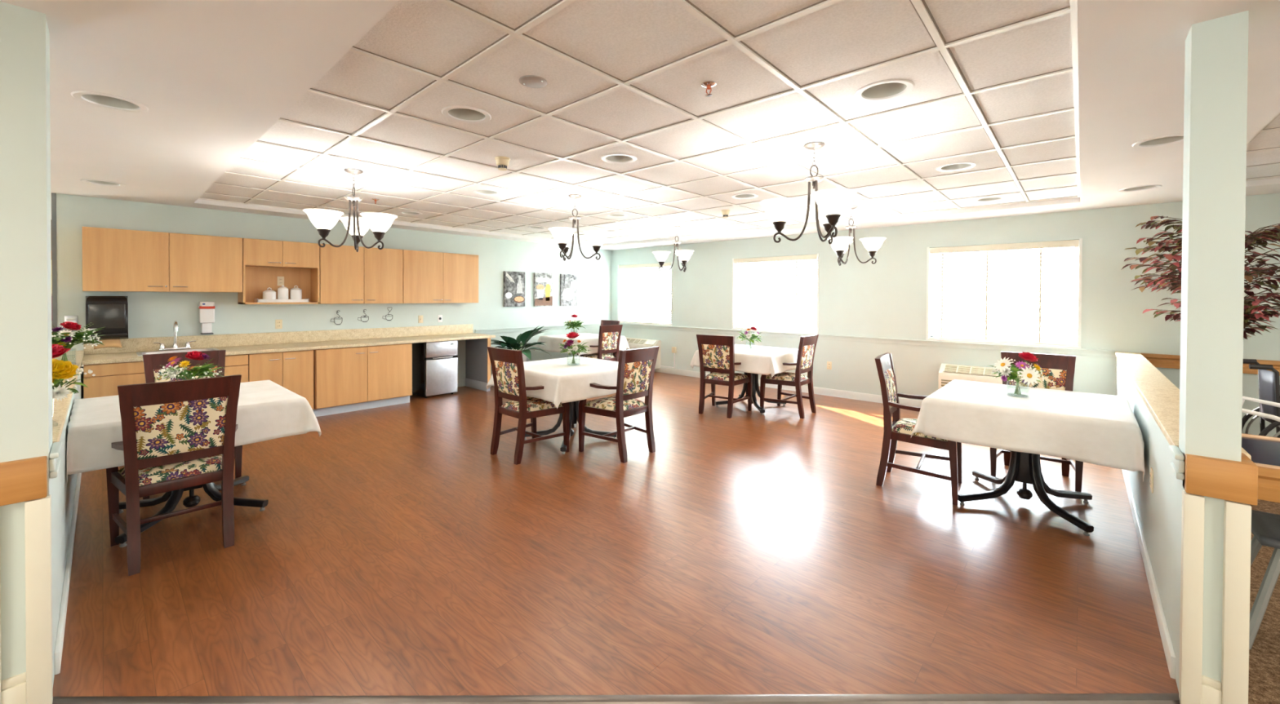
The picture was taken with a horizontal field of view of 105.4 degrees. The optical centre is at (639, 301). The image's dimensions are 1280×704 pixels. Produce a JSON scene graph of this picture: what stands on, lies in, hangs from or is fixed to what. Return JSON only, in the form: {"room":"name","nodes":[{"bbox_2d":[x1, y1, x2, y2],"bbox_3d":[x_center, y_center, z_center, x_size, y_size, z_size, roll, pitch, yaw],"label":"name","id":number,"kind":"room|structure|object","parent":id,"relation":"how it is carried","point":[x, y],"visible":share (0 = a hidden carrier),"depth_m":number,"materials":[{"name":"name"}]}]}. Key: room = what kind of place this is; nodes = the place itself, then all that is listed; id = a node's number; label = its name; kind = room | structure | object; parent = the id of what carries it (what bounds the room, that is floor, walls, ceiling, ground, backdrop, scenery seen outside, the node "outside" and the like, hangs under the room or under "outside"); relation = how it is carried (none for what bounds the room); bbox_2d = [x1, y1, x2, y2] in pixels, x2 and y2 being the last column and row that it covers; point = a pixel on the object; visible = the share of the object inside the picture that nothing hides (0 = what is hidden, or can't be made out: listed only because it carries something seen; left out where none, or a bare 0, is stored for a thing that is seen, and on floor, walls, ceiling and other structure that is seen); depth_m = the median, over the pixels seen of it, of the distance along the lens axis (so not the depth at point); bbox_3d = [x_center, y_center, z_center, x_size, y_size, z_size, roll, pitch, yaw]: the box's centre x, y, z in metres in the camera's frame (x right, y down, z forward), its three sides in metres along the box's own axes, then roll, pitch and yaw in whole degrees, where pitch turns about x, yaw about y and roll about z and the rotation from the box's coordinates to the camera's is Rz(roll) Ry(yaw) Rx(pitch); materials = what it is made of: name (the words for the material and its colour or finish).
{"room":"care facility","nodes":[
{"label":"care facility","id":0,"kind":"room"},
{"bbox_2d":[0,1,54,683],"bbox_3d":[-2.347,0.222,1.553,0.200,2.445,0.600,1,1,42],"label":"wall","id":1,"kind":"structure","parent":0,"point":[25,237],"depth_m":1.67,"materials":[{"name":"paint"}]},
{"bbox_2d":[0,456,47,506],"bbox_3d":[-2.284,0.610,1.495,0.078,0.140,0.596,1,1,42],"label":"trim","id":2,"kind":"structure","parent":1,"relation":"attached to","point":[25,480],"depth_m":1.65,"materials":[{"name":"brown wood"}]},
{"bbox_2d":[0,494,53,703],"bbox_3d":[-2.273,1.056,1.493,0.046,0.745,0.604,1,1,42],"label":"trim","id":3,"kind":"structure","parent":1,"relation":"attached to","point":[35,686],"depth_m":1.68,"materials":[{"name":"beige paint"}]},
{"bbox_2d":[53,364,82,665],"bbox_3d":[-3.929,0.980,3.296,4.470,0.880,0.145,1,1,42],"label":"wall","id":4,"kind":"structure","parent":0,"point":[64,493],"depth_m":2.25,"materials":[{"name":"paint"}]},
{"bbox_2d":[51,192,57,330],"bbox_3d":[-5.703,0.165,4.758,0.151,2.425,0.030,1,1,42],"label":"trim","id":5,"kind":"structure","parent":4,"relation":"attached to","point":[53,195],"depth_m":4.70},
{"bbox_2d":[48,441,62,479],"bbox_3d":[-2.140,0.578,1.788,0.200,0.090,0.024,1,1,42],"label":"trim","id":6,"kind":"structure","parent":4,"relation":"attached to","point":[55,463],"depth_m":1.73,"materials":[{"name":"paint"}]},
{"bbox_2d":[53,473,81,675],"bbox_3d":[-3.637,1.360,3.140,3.820,0.085,0.014,1,1,42],"label":"baseboard","id":7,"kind":"structure","parent":4,"relation":"attached to","point":[62,618],"depth_m":2.28,"materials":[{"name":"white paint"}]},
{"bbox_2d":[52,350,84,444],"bbox_3d":[-3.933,0.522,3.285,4.470,0.035,0.187,1,1,42],"label":"trim","id":8,"kind":"structure","parent":4,"relation":"on","point":[60,412],"depth_m":2.44,"materials":[{"name":"laminate"}]},
{"bbox_3d":[-4.544,0.434,3.853,0.120,0.125,0.120,1,1,42],"label":"glass vase","id":9,"kind":"object","parent":8,"relation":"on","visible":0},
{"bbox_2d":[51,321,105,361],"bbox_3d":[-4.556,0.320,3.850,0.443,0.326,0.446,0,1,15],"label":"bouquet","id":10,"kind":"object","parent":9,"relation":"in","point":[66,339],"visible":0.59,"depth_m":3.84,"materials":[{"name":"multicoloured plant"}]},
{"bbox_3d":[-2.481,0.461,2.035,0.068,0.125,0.068,1,1,42],"label":"glass vase","id":11,"kind":"object","parent":8,"relation":"on","visible":0},
{"bbox_2d":[52,344,95,401],"bbox_3d":[-2.486,0.323,2.024,0.294,0.302,0.321,0,1,-43],"label":"bouquet","id":12,"kind":"object","parent":11,"relation":"in","point":[61,370],"visible":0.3,"depth_m":2.01,"materials":[{"name":"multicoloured plant"}]},
{"bbox_2d":[56,193,611,399],"bbox_3d":[-3.175,-0.065,7.550,0.140,2.950,7.505,1,1,42],"label":"wall","id":13,"kind":"structure","parent":0,"point":[150,314],"depth_m":6.31,"materials":[{"name":"paint"}]},
{"bbox_2d":[85,296,128,349],"bbox_3d":[-5.336,0.204,4.888,0.232,0.522,0.290,1,1,42],"label":"paper towel dispenser","id":14,"kind":"object","parent":13,"relation":"attached to","point":[108,313],"visible":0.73,"depth_m":4.83,"materials":[{"name":"black plastic"}]},
{"bbox_2d":[93,339,121,349],"bbox_3d":[-5.291,0.416,4.853,0.050,0.098,0.190,1,1,42],"label":"paper towel","id":15,"kind":"object","parent":14,"relation":"hanging from","point":[108,343],"depth_m":4.85,"materials":[{"name":"brown paper"}]},
{"bbox_2d":[82,226,242,292],"bbox_3d":[-4.994,-0.412,5.163,0.354,0.613,1.191,1,1,42],"label":"upper cabinet","id":16,"kind":"object","parent":13,"relation":"attached to","point":[113,260],"visible":1,"depth_m":5.00,"materials":[{"name":"brown wood"}]},
{"bbox_2d":[198,302,214,334],"bbox_3d":[-4.875,0.181,5.492,0.105,0.365,0.132,1,1,42],"label":"soap dispenser","id":17,"kind":"object","parent":13,"relation":"attached to","point":[206,313],"visible":1,"depth_m":5.47,"materials":[{"name":"white plastic"}]},
{"bbox_2d":[237,238,319,304],"bbox_3d":[-4.341,-0.348,5.886,0.354,0.750,0.745,1,1,42],"label":"upper cabinet","id":18,"kind":"object","parent":13,"relation":"attached to","point":[264,261],"visible":0.94,"depth_m":5.87,"materials":[{"name":"brown wood"}]},
{"bbox_2d":[319,244,402,304],"bbox_3d":[-3.752,-0.352,6.535,0.354,0.750,0.996,1,1,42],"label":"upper cabinet","id":19,"kind":"object","parent":13,"relation":"attached to","point":[372,275],"visible":0.95,"depth_m":6.40,"materials":[{"name":"brown wood"}]},
{"bbox_2d":[402,249,478,303],"bbox_3d":[-3.029,-0.357,7.335,0.354,0.750,1.148,1,1,42],"label":"upper cabinet","id":20,"kind":"object","parent":13,"relation":"attached to","point":[428,277],"visible":0.99,"depth_m":7.19,"materials":[{"name":"brown wood"}]},
{"bbox_2d":[503,271,524,306],"bbox_3d":[-2.187,-0.221,8.506,0.034,0.608,0.418,1,1,42],"label":"print","id":21,"kind":"object","parent":13,"relation":"attached to","point":[513,282],"visible":1,"depth_m":8.48},
{"bbox_2d":[475,323,600,333],"bbox_3d":[-1.643,0.488,9.124,0.030,0.078,3.120,1,1,42],"label":"trim","id":22,"kind":"structure","parent":13,"relation":"attached to","point":[597,325],"depth_m":8.67,"materials":[{"name":"paint"}]},
{"bbox_2d":[533,272,552,306],"bbox_3d":[-1.776,-0.223,8.960,0.033,0.608,0.394,1,1,42],"label":"print","id":23,"kind":"object","parent":13,"relation":"attached to","point":[543,282],"visible":1,"depth_m":8.94},
{"bbox_2d":[560,274,577,306],"bbox_3d":[-1.371,-0.226,9.408,0.034,0.608,0.404,1,1,42],"label":"print","id":24,"kind":"object","parent":13,"relation":"attached to","point":[568,282],"visible":1,"depth_m":9.38},
{"bbox_2d":[53,372,1178,697],"bbox_3d":[-0.298,1.409,4.945,7.650,0.020,7.520,1,1,42],"label":"floor","id":25,"kind":"structure","parent":0,"point":[389,553],"depth_m":2.59,"materials":[{"name":"laminate"}]},
{"bbox_2d":[83,354,248,399],"bbox_3d":[-4.882,0.973,5.072,0.666,0.810,1.178,1,1,42],"label":"base cabinet","id":26,"kind":"object","parent":25,"relation":"on","point":[108,376],"visible":0.24,"depth_m":4.57,"materials":[{"name":"brown wood"}]},
{"bbox_2d":[81,324,495,364],"bbox_3d":[-3.871,0.467,6.165,0.693,0.181,4.178,1,1,42],"label":"countertop","id":27,"kind":"structure","parent":26,"relation":"on","point":[273,342],"depth_m":5.92,"materials":[{"name":"laminate"}]},
{"bbox_2d":[153,320,195,351],"bbox_3d":[-4.973,0.362,5.225,0.162,0.321,0.331,1,1,42],"label":"faucet","id":28,"kind":"object","parent":27,"relation":"on","point":[162,347],"visible":1,"depth_m":5.25,"materials":[{"name":"silver metal"}]},
{"bbox_2d":[136,348,218,355],"bbox_3d":[-4.824,0.602,5.111,0.400,0.162,0.620,1,1,42],"label":"sink","id":29,"kind":"object","parent":27,"relation":"in","point":[142,353],"visible":0.31,"depth_m":5.20,"materials":[{"name":"metal"}]},
{"bbox_2d":[106,374,241,576],"bbox_3d":[-2.678,0.917,2.834,0.557,0.985,0.586,1,1,42],"label":"dining chair","id":30,"kind":"object","parent":25,"relation":"on","point":[180,434],"visible":0.97,"depth_m":2.68,"materials":[{"name":"brown wood"}]},
{"bbox_2d":[115,475,268,547],"bbox_3d":[-2.997,1.028,3.261,1.010,0.752,1.010,1,1,42],"label":"dining table","id":31,"kind":"object","parent":25,"relation":"on","point":[212,490],"visible":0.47,"depth_m":3.24,"materials":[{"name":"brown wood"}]},
{"bbox_2d":[66,380,321,483],"bbox_3d":[-2.973,0.783,3.284,1.248,0.275,1.115,1,1,42],"label":"tablecloth","id":32,"kind":"object","parent":31,"relation":"on","point":[266,411],"visible":0.59,"depth_m":3.05,"materials":[{"name":"white fabric"}]},
{"bbox_3d":[-3.030,0.598,3.293,0.110,0.090,0.110,1,1,42],"label":"glass vase","id":33,"kind":"object","parent":32,"relation":"on","visible":0},
{"bbox_2d":[154,351,226,381],"bbox_3d":[-3.018,0.481,3.288,0.352,0.302,0.359,1,1,42],"label":"bouquet","id":34,"kind":"object","parent":33,"relation":"in","point":[202,371],"visible":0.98,"depth_m":3.24,"materials":[{"name":"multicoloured plant"}]},
{"bbox_2d":[142,350,242,499],"bbox_3d":[-3.497,0.904,3.791,0.557,0.985,0.586,1,1,42],"label":"dining chair","id":35,"kind":"object","parent":25,"relation":"on","point":[153,363],"visible":0.06,"depth_m":3.84,"materials":[{"name":"brown wood"}]},
{"bbox_2d":[248,350,314,409],"bbox_3d":[-4.270,0.969,5.729,0.692,0.810,0.606,1,1,42],"label":"base cabinet","id":36,"kind":"object","parent":25,"relation":"on","point":[294,371],"visible":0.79,"depth_m":5.55,"materials":[{"name":"brown wood"}]},
{"bbox_2d":[312,343,412,417],"bbox_3d":[-3.683,0.965,6.377,0.692,0.810,1.123,1,1,42],"label":"base cabinet","id":37,"kind":"object","parent":25,"relation":"on","point":[347,380],"visible":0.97,"depth_m":6.12,"materials":[{"name":"brown wood"}]},
{"bbox_2d":[412,340,457,398],"bbox_3d":[-3.013,0.965,7.174,0.525,0.800,0.475,1,1,42],"label":"mini fridge","id":38,"kind":"object","parent":25,"relation":"on","point":[434,364],"visible":0.89,"depth_m":7.00,"materials":[{"name":"silver metal"}]},
{"bbox_2d":[465,337,490,391],"bbox_3d":[-2.548,0.956,7.652,0.672,0.812,0.063,1,1,42],"label":"end panel","id":39,"kind":"object","parent":25,"relation":"on","point":[477,362],"visible":0.91,"depth_m":7.61,"materials":[{"name":"grey paint"}]},
{"bbox_2d":[490,325,551,362],"bbox_3d":[-1.972,0.875,7.862,0.992,0.976,1.098,1,1,42],"label":"potted plant","id":40,"kind":"object","parent":25,"relation":"on","point":[510,343],"visible":0.61,"depth_m":7.79,"materials":[{"name":"green plant"}]},
{"bbox_2d":[487,346,569,465],"bbox_3d":[-1.045,0.908,4.522,0.586,0.985,0.557,1,1,42],"label":"dining chair","id":41,"kind":"object","parent":25,"relation":"on","point":[507,365],"visible":0.87,"depth_m":4.37,"materials":[{"name":"brown wood"}]},
{"bbox_2d":[524,400,616,454],"bbox_3d":[-0.711,1.022,4.952,1.010,0.752,1.010,1,1,44],"label":"dining table","id":42,"kind":"object","parent":25,"relation":"on","point":[573,406],"visible":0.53,"depth_m":4.93,"materials":[{"name":"black metal"}]},
{"bbox_2d":[486,356,618,408],"bbox_3d":[-0.710,0.771,4.950,1.183,0.263,1.221,1,1,44],"label":"tablecloth","id":43,"kind":"object","parent":42,"relation":"on","point":[562,383],"visible":0.74,"depth_m":4.48,"materials":[{"name":"white fabric"}]},
{"bbox_3d":[-0.674,0.590,4.943,0.136,0.095,0.136,1,1,42],"label":"glass vase","id":44,"kind":"object","parent":43,"relation":"on","visible":0},
{"bbox_2d":[557,332,590,364],"bbox_3d":[-0.674,0.465,4.943,0.318,0.321,0.333,0,1,-32],"label":"bouquet","id":45,"kind":"object","parent":44,"relation":"in","point":[574,349],"visible":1,"depth_m":4.88,"materials":[{"name":"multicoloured plant"}]},
{"bbox_2d":[577,324,622,361],"bbox_3d":[-0.654,0.873,8.177,0.557,0.985,0.586,1,1,42],"label":"dining chair","id":46,"kind":"object","parent":25,"relation":"on","point":[609,338],"visible":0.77,"depth_m":8.02,"materials":[{"name":"brown wood"}]},
{"bbox_2d":[52,693,1179,703],"bbox_3d":[-0.068,1.430,1.752,4.086,0.013,0.046,0,1,-1],"label":"trim","id":47,"kind":"structure","parent":25,"relation":"attached to","point":[991,699],"depth_m":1.75,"materials":[{"name":"metal"}]},
{"bbox_2d":[578,346,658,463],"bbox_3d":[-0.184,0.911,4.576,0.557,0.985,0.586,1,1,42],"label":"dining chair","id":48,"kind":"object","parent":25,"relation":"on","point":[636,367],"visible":0.98,"depth_m":4.43,"materials":[{"name":"brown wood"}]},
{"bbox_2d":[696,334,752,418],"bbox_3d":[1.050,0.901,6.160,0.586,0.985,0.557,1,1,34],"label":"dining chair","id":49,"kind":"object","parent":25,"relation":"on","point":[716,353],"visible":1,"depth_m":6.00,"materials":[{"name":"brown wood"}]},
{"bbox_2d":[715,372,786,414],"bbox_3d":[1.478,1.016,6.492,1.010,0.752,1.010,1,1,40],"label":"dining table","id":50,"kind":"object","parent":25,"relation":"on","point":[755,388],"visible":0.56,"depth_m":6.46,"materials":[{"name":"black metal"}]},
{"bbox_2d":[689,344,798,377],"bbox_3d":[1.479,0.759,6.483,1.206,0.252,1.164,1,1,40],"label":"tablecloth","id":51,"kind":"object","parent":50,"relation":"on","point":[766,361],"visible":0.59,"depth_m":5.98,"materials":[{"name":"white fabric"}]},
{"bbox_3d":[1.465,0.584,6.487,0.124,0.095,0.124,1,1,42],"label":"glass vase","id":52,"kind":"object","parent":51,"relation":"on","visible":0},
{"bbox_2d":[736,326,762,348],"bbox_3d":[1.459,0.474,6.490,0.353,0.292,0.337,1,1,42],"label":"bouquet","id":53,"kind":"object","parent":52,"relation":"in","point":[750,336],"visible":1,"depth_m":6.43,"materials":[{"name":"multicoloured plant"}]},
{"bbox_2d":[760,334,818,418],"bbox_3d":[1.897,0.904,6.160,0.557,0.985,0.586,1,1,40],"label":"dining chair","id":54,"kind":"object","parent":25,"relation":"on","point":[807,344],"visible":0.92,"depth_m":6.02,"materials":[{"name":"brown wood"}]},
{"bbox_2d":[875,353,962,506],"bbox_3d":[2.158,0.929,3.788,0.557,0.985,0.586,1,1,36],"label":"dining chair","id":55,"kind":"object","parent":25,"relation":"on","point":[896,428],"visible":0.82,"depth_m":3.72,"materials":[{"name":"brown wood"}]},
{"bbox_2d":[958,450,1093,536],"bbox_3d":[2.720,1.052,3.446,1.010,0.752,1.010,1,1,42],"label":"dining table","id":56,"kind":"object","parent":25,"relation":"on","point":[1024,468],"visible":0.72,"depth_m":3.41,"materials":[{"name":"black metal"}]},
{"bbox_2d":[911,379,1145,481],"bbox_3d":[2.706,0.818,3.457,1.138,0.297,1.225,1,1,42],"label":"tablecloth","id":57,"kind":"object","parent":56,"relation":"on","point":[1094,428],"visible":1,"depth_m":3.08,"materials":[{"name":"white fabric"}]},
{"bbox_3d":[2.678,0.617,3.460,0.132,0.100,0.132,1,1,42],"label":"glass vase","id":58,"kind":"object","parent":57,"relation":"on","visible":0},
{"bbox_2d":[989,351,1044,395],"bbox_3d":[2.675,0.503,3.472,0.333,0.304,0.327,1,1,42],"label":"bouquet","id":59,"kind":"object","parent":58,"relation":"in","point":[1029,375],"visible":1,"depth_m":3.40,"materials":[{"name":"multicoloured plant"}]},
{"bbox_2d":[990,351,1083,492],"bbox_3d":[3.196,0.932,3.941,0.586,0.985,0.557,1,1,40],"label":"dining chair","id":60,"kind":"object","parent":25,"relation":"on","point":[1058,373],"visible":0.23,"depth_m":4.01,"materials":[{"name":"brown wood"}]},
{"bbox_3d":[-1.012,0.984,8.583,1.010,0.752,1.010,1,1,42],"label":"dining table","id":61,"kind":"object","parent":25,"relation":"on","visible":0},
{"bbox_2d":[533,333,630,356],"bbox_3d":[-1.012,0.739,8.580,1.224,0.274,1.199,1,1,42],"label":"tablecloth","id":62,"kind":"object","parent":61,"relation":"on","point":[552,343],"visible":0.62,"depth_m":8.29,"materials":[{"name":"white fabric"}]},
{"bbox_2d":[199,0,1077,244],"bbox_3d":[-0.146,-1.083,5.039,6.960,0.001,5.955,1,1,42],"label":"ceiling","id":63,"kind":"structure","parent":0,"point":[625,40],"depth_m":2.71,"materials":[{"name":"tile"}]},
{"bbox_2d":[302,168,397,252],"bbox_3d":[-2.390,-0.755,3.974,0.656,0.654,0.604,1,1,36],"label":"chandelier","id":64,"kind":"object","parent":63,"relation":"hanging from","point":[324,220],"visible":1,"depth_m":3.95,"materials":[{"name":"white glass"}]},
{"bbox_2d":[441,105,491,124],"bbox_3d":[-0.983,-1.120,2.772,0.268,0.124,0.268,1,1,42],"label":"recessed light","id":65,"kind":"object","parent":63,"relation":"in","point":[461,113],"visible":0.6,"depth_m":2.84,"materials":[{"name":"white plastic"}]},
{"bbox_2d":[519,75,546,88],"bbox_3d":[-0.513,-1.053,2.341,0.132,0.009,0.132,1,1,42],"label":"cover plate","id":66,"kind":"object","parent":63,"relation":"attached to","point":[529,81],"visible":1,"depth_m":2.33,"materials":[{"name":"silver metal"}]},
{"bbox_2d":[548,194,609,261],"bbox_3d":[-0.687,-0.757,4.923,0.656,0.654,0.604,1,1,25],"label":"chandelier","id":67,"kind":"object","parent":63,"relation":"hanging from","point":[565,237],"visible":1,"depth_m":4.92,"materials":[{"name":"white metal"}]},
{"bbox_2d":[600,153,636,164],"bbox_3d":[-0.156,-1.125,3.641,0.268,0.124,0.268,1,1,42],"label":"recessed light","id":68,"kind":"object","parent":63,"relation":"in","point":[614,158],"visible":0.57,"depth_m":3.71,"materials":[{"name":"white plastic"}]},
{"bbox_2d":[652,226,693,271],"bbox_3d":[0.562,-0.773,7.098,0.656,0.654,0.604,0,1,-26],"label":"chandelier","id":69,"kind":"object","parent":63,"relation":"hanging from","point":[683,255],"visible":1,"depth_m":7.08,"materials":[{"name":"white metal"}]},
{"bbox_2d":[198,0,1279,244],"bbox_3d":[1.418,-1.057,3.623,11.180,0.011,5.955,1,1,42],"label":"grid","id":70,"kind":"object","parent":63,"relation":"attached to","point":[918,5],"visible":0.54,"depth_m":3.01,"materials":[{"name":"metal"}]},
{"bbox_2d":[759,142,857,244],"bbox_3d":[1.215,-0.733,3.329,0.604,0.654,0.656,0,1,-42],"label":"chandelier","id":71,"kind":"object","parent":63,"relation":"hanging from","point":[829,206],"visible":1,"depth_m":3.25,"materials":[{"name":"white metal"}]},
{"bbox_2d":[827,205,886,266],"bbox_3d":[2.342,-0.749,5.486,0.604,0.654,0.656,0,1,-37],"label":"chandelier","id":72,"kind":"object","parent":63,"relation":"hanging from","point":[840,245],"visible":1,"depth_m":5.38,"materials":[{"name":"white glass"}]},
{"bbox_2d":[854,79,915,102],"bbox_3d":[1.214,-1.107,2.428,0.268,0.124,0.268,1,1,42],"label":"recessed light","id":73,"kind":"object","parent":63,"relation":"in","point":[889,89],"visible":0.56,"depth_m":2.49,"materials":[{"name":"white plastic"}]},
{"bbox_2d":[936,162,977,171],"bbox_3d":[2.476,-1.115,3.822,0.268,0.124,0.268,1,1,42],"label":"recessed light","id":74,"kind":"object","parent":63,"relation":"in","point":[956,166],"visible":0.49,"depth_m":3.88,"materials":[{"name":"white plastic"}]},
{"bbox_2d":[0,0,1279,250],"bbox_3d":[-1.540,-1.055,3.424,16.100,0.077,11.420,1,1,42],"label":"ceiling","id":75,"kind":"structure","parent":0,"point":[212,77],"depth_m":2.26,"materials":[{"name":"paint"}]},
{"bbox_2d":[80,178,125,186],"bbox_3d":[-4.675,-1.094,4.252,0.268,0.124,0.268,1,1,42],"label":"recessed light","id":76,"kind":"object","parent":75,"relation":"in","point":[98,182],"visible":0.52,"depth_m":4.29,"materials":[{"name":"white plastic"}]},
{"bbox_2d":[71,90,148,112],"bbox_3d":[-2.675,-1.068,2.468,0.268,0.124,0.268,1,1,42],"label":"recessed light","id":77,"kind":"object","parent":75,"relation":"in","point":[104,100],"visible":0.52,"depth_m":2.51,"materials":[{"name":"white plastic"}]},
{"bbox_2d":[1131,133,1183,148],"bbox_3d":[3.217,-1.047,3.003,0.268,0.124,0.268,1,1,42],"label":"recessed light","id":78,"kind":"object","parent":75,"relation":"in","point":[1165,140],"visible":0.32,"depth_m":3.06,"materials":[{"name":"white plastic"}]},
{"bbox_2d":[611,193,1279,437],"bbox_3d":[3.818,-0.022,6.417,12.150,2.950,0.200,1,1,42],"label":"wall","id":79,"kind":"structure","parent":0,"point":[886,298],"depth_m":6.43,"materials":[{"name":"paint"}]},
{"bbox_2d":[618,337,660,368],"bbox_3d":[-0.056,1.005,9.648,1.030,0.538,0.217,1,1,42],"label":"air conditioner","id":80,"kind":"object","parent":79,"relation":"attached to","point":[633,344],"visible":0.16,"depth_m":9.43,"materials":[{"name":"plastic"}]},
{"bbox_2d":[617,262,672,326],"bbox_3d":[0.121,-0.152,9.714,1.440,1.215,0.172,1,1,42],"label":"window","id":81,"kind":"structure","parent":79,"relation":"in","point":[619,270],"depth_m":9.72,"materials":[{"name":"white paint"}]},
{"bbox_2d":[618,262,671,324],"bbox_3d":[0.088,-0.160,9.678,1.384,1.175,0.077,1,1,42],"label":"window blind","id":82,"kind":"object","parent":81,"relation":"attached to","point":[640,268],"visible":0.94,"depth_m":9.68,"materials":[{"name":"white plastic"}]},
{"bbox_2d":[731,253,818,334],"bbox_3d":[2.171,-0.124,7.859,1.490,1.215,0.172,1,1,42],"label":"window","id":83,"kind":"structure","parent":79,"relation":"in","point":[733,264],"depth_m":7.93,"materials":[{"name":"white paint"}]},
{"bbox_2d":[733,254,817,333],"bbox_3d":[2.138,-0.132,7.823,1.434,1.175,0.077,1,1,42],"label":"window blind","id":84,"kind":"object","parent":83,"relation":"attached to","point":[755,309],"visible":1,"depth_m":7.78,"materials":[{"name":"white plastic"}]},
{"bbox_2d":[654,367,922,407],"bbox_3d":[2.213,1.330,7.734,7.630,0.105,0.014,1,1,42],"label":"baseboard","id":85,"kind":"structure","parent":79,"relation":"attached to","point":[820,391],"depth_m":7.20,"materials":[{"name":"white paint"}]},
{"bbox_2d":[619,323,1116,358],"bbox_3d":[2.211,0.519,7.720,7.630,0.078,0.030,1,1,42],"label":"trim","id":86,"kind":"structure","parent":79,"relation":"attached to","point":[1047,350],"depth_m":6.43,"materials":[{"name":"paint"}]},
{"bbox_2d":[937,364,1002,389],"bbox_3d":[4.168,1.062,5.825,1.015,0.538,0.217,1,1,42],"label":"air conditioner","id":87,"kind":"object","parent":79,"relation":"attached to","point":[948,373],"visible":0.21,"depth_m":5.94,"materials":[{"name":"plastic"}]},
{"bbox_2d":[942,364,1001,377],"bbox_3d":[4.069,0.836,5.883,0.698,0.075,0.112,1,1,42],"label":"grille","id":88,"kind":"object","parent":87,"relation":"attached to","point":[950,370],"depth_m":5.93,"materials":[{"name":"metal"}]},
{"bbox_2d":[925,238,1082,349],"bbox_3d":[4.334,-0.095,5.901,1.495,1.215,0.172,1,1,42],"label":"window","id":89,"kind":"structure","parent":79,"relation":"in","point":[1080,247],"depth_m":5.87,"materials":[{"name":"white paint"}]},
{"bbox_2d":[928,240,1079,346],"bbox_3d":[4.301,-0.103,5.865,1.439,1.175,0.077,1,1,42],"label":"window blind","id":90,"kind":"object","parent":89,"relation":"attached to","point":[1073,244],"visible":1,"depth_m":5.83,"materials":[{"name":"white plastic"}]},
{"bbox_2d":[1140,353,1279,376],"bbox_3d":[6.698,0.619,3.662,4.170,0.135,0.026,1,1,42],"label":"trim","id":91,"kind":"structure","parent":79,"relation":"attached to","point":[1161,361],"depth_m":4.88,"materials":[{"name":"brown wood"}]},
{"bbox_2d":[1115,10,1248,691],"bbox_3d":[3.555,0.229,3.406,0.145,2.445,4.620,1,1,42],"label":"wall","id":92,"kind":"structure","parent":0,"point":[1216,57],"depth_m":1.71,"materials":[{"name":"paint"}]},
{"bbox_2d":[1121,469,1175,679],"bbox_3d":[3.538,1.388,3.523,0.014,0.085,4.480,1,1,42],"label":"baseboard","id":93,"kind":"structure","parent":92,"relation":"attached to","point":[1169,652],"depth_m":2.33,"materials":[{"name":"white paint"}]},
{"bbox_2d":[1168,445,1184,479],"bbox_3d":[1.994,0.596,1.814,0.026,0.090,0.160,1,1,42],"label":"trim","id":94,"kind":"structure","parent":92,"relation":"attached to","point":[1177,467],"depth_m":1.76,"materials":[{"name":"paint"}]},
{"bbox_2d":[1115,351,1251,460],"bbox_3d":[3.611,0.554,3.459,0.187,0.035,4.470,1,1,42],"label":"trim","id":95,"kind":"structure","parent":92,"relation":"on","point":[1160,396],"depth_m":2.90,"materials":[{"name":"laminate"}]},
{"bbox_2d":[1178,490,1251,703],"bbox_3d":[2.036,1.063,1.741,0.152,0.763,0.156,1,1,42],"label":"trim","id":96,"kind":"structure","parent":92,"relation":"attached to","point":[1194,688],"depth_m":1.68,"materials":[{"name":"beige paint"}]},
{"bbox_2d":[1182,453,1257,506],"bbox_3d":[2.053,0.610,1.740,0.160,0.133,0.190,1,1,42],"label":"trim","id":97,"kind":"structure","parent":92,"relation":"attached to","point":[1237,482],"depth_m":1.67,"materials":[{"name":"brown wood"}]},
{"bbox_2d":[1245,114,1279,178],"bbox_3d":[4.286,-1.023,1.028,3.445,0.001,5.955,1,1,42],"label":"ceiling","id":98,"kind":"structure","parent":0,"point":[1268,140],"depth_m":3.47,"materials":[{"name":"tile"}]},
{"bbox_2d":[1248,499,1279,703],"bbox_3d":[-1.518,1.440,3.486,16.100,0.056,11.520,1,1,42],"label":"floor","id":99,"kind":"structure","parent":0,"point":[1264,683],"depth_m":2.07,"materials":[{"name":"brown carpet"}]},
{"bbox_2d":[1121,215,1279,339],"bbox_3d":[4.772,0.361,3.963,1.164,2.142,1.216,0,1,-37],"label":"artificial tree","id":100,"kind":"object","parent":99,"relation":"on","point":[1250,315],"visible":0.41,"depth_m":3.94,"materials":[{"name":"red plant"}]},
{"bbox_2d":[1241,433,1279,502],"bbox_3d":[2.991,1.044,1.831,1.036,0.802,0.716,1,1,42],"label":"table","id":101,"kind":"object","parent":99,"relation":"on","point":[1264,451],"visible":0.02,"depth_m":1.97,"materials":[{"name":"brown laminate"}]},
{"bbox_2d":[1241,359,1279,438],"bbox_3d":[5.190,0.960,3.671,0.850,0.955,0.666,1,1,42],"label":"wheelchair","id":102,"kind":"object","parent":99,"relation":"on","point":[1268,382],"visible":0.5,"depth_m":3.78,"materials":[{"name":"black metal"}]},
{"bbox_2d":[1241,395,1279,422],"bbox_3d":[3.542,0.996,2.541,0.224,0.890,0.704,0,1,-28],"label":"frame","id":103,"kind":"object","parent":99,"relation":"on","point":[1262,402],"visible":0.22,"depth_m":2.70,"materials":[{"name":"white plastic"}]},
{"bbox_2d":[1248,510,1279,649],"bbox_3d":[2.854,1.210,2.010,0.553,0.475,0.434,1,1,42],"label":"chair","id":104,"kind":"object","parent":99,"relation":"on","point":[1265,526],"visible":0.63,"depth_m":2.03,"materials":[{"name":"grey plastic"}]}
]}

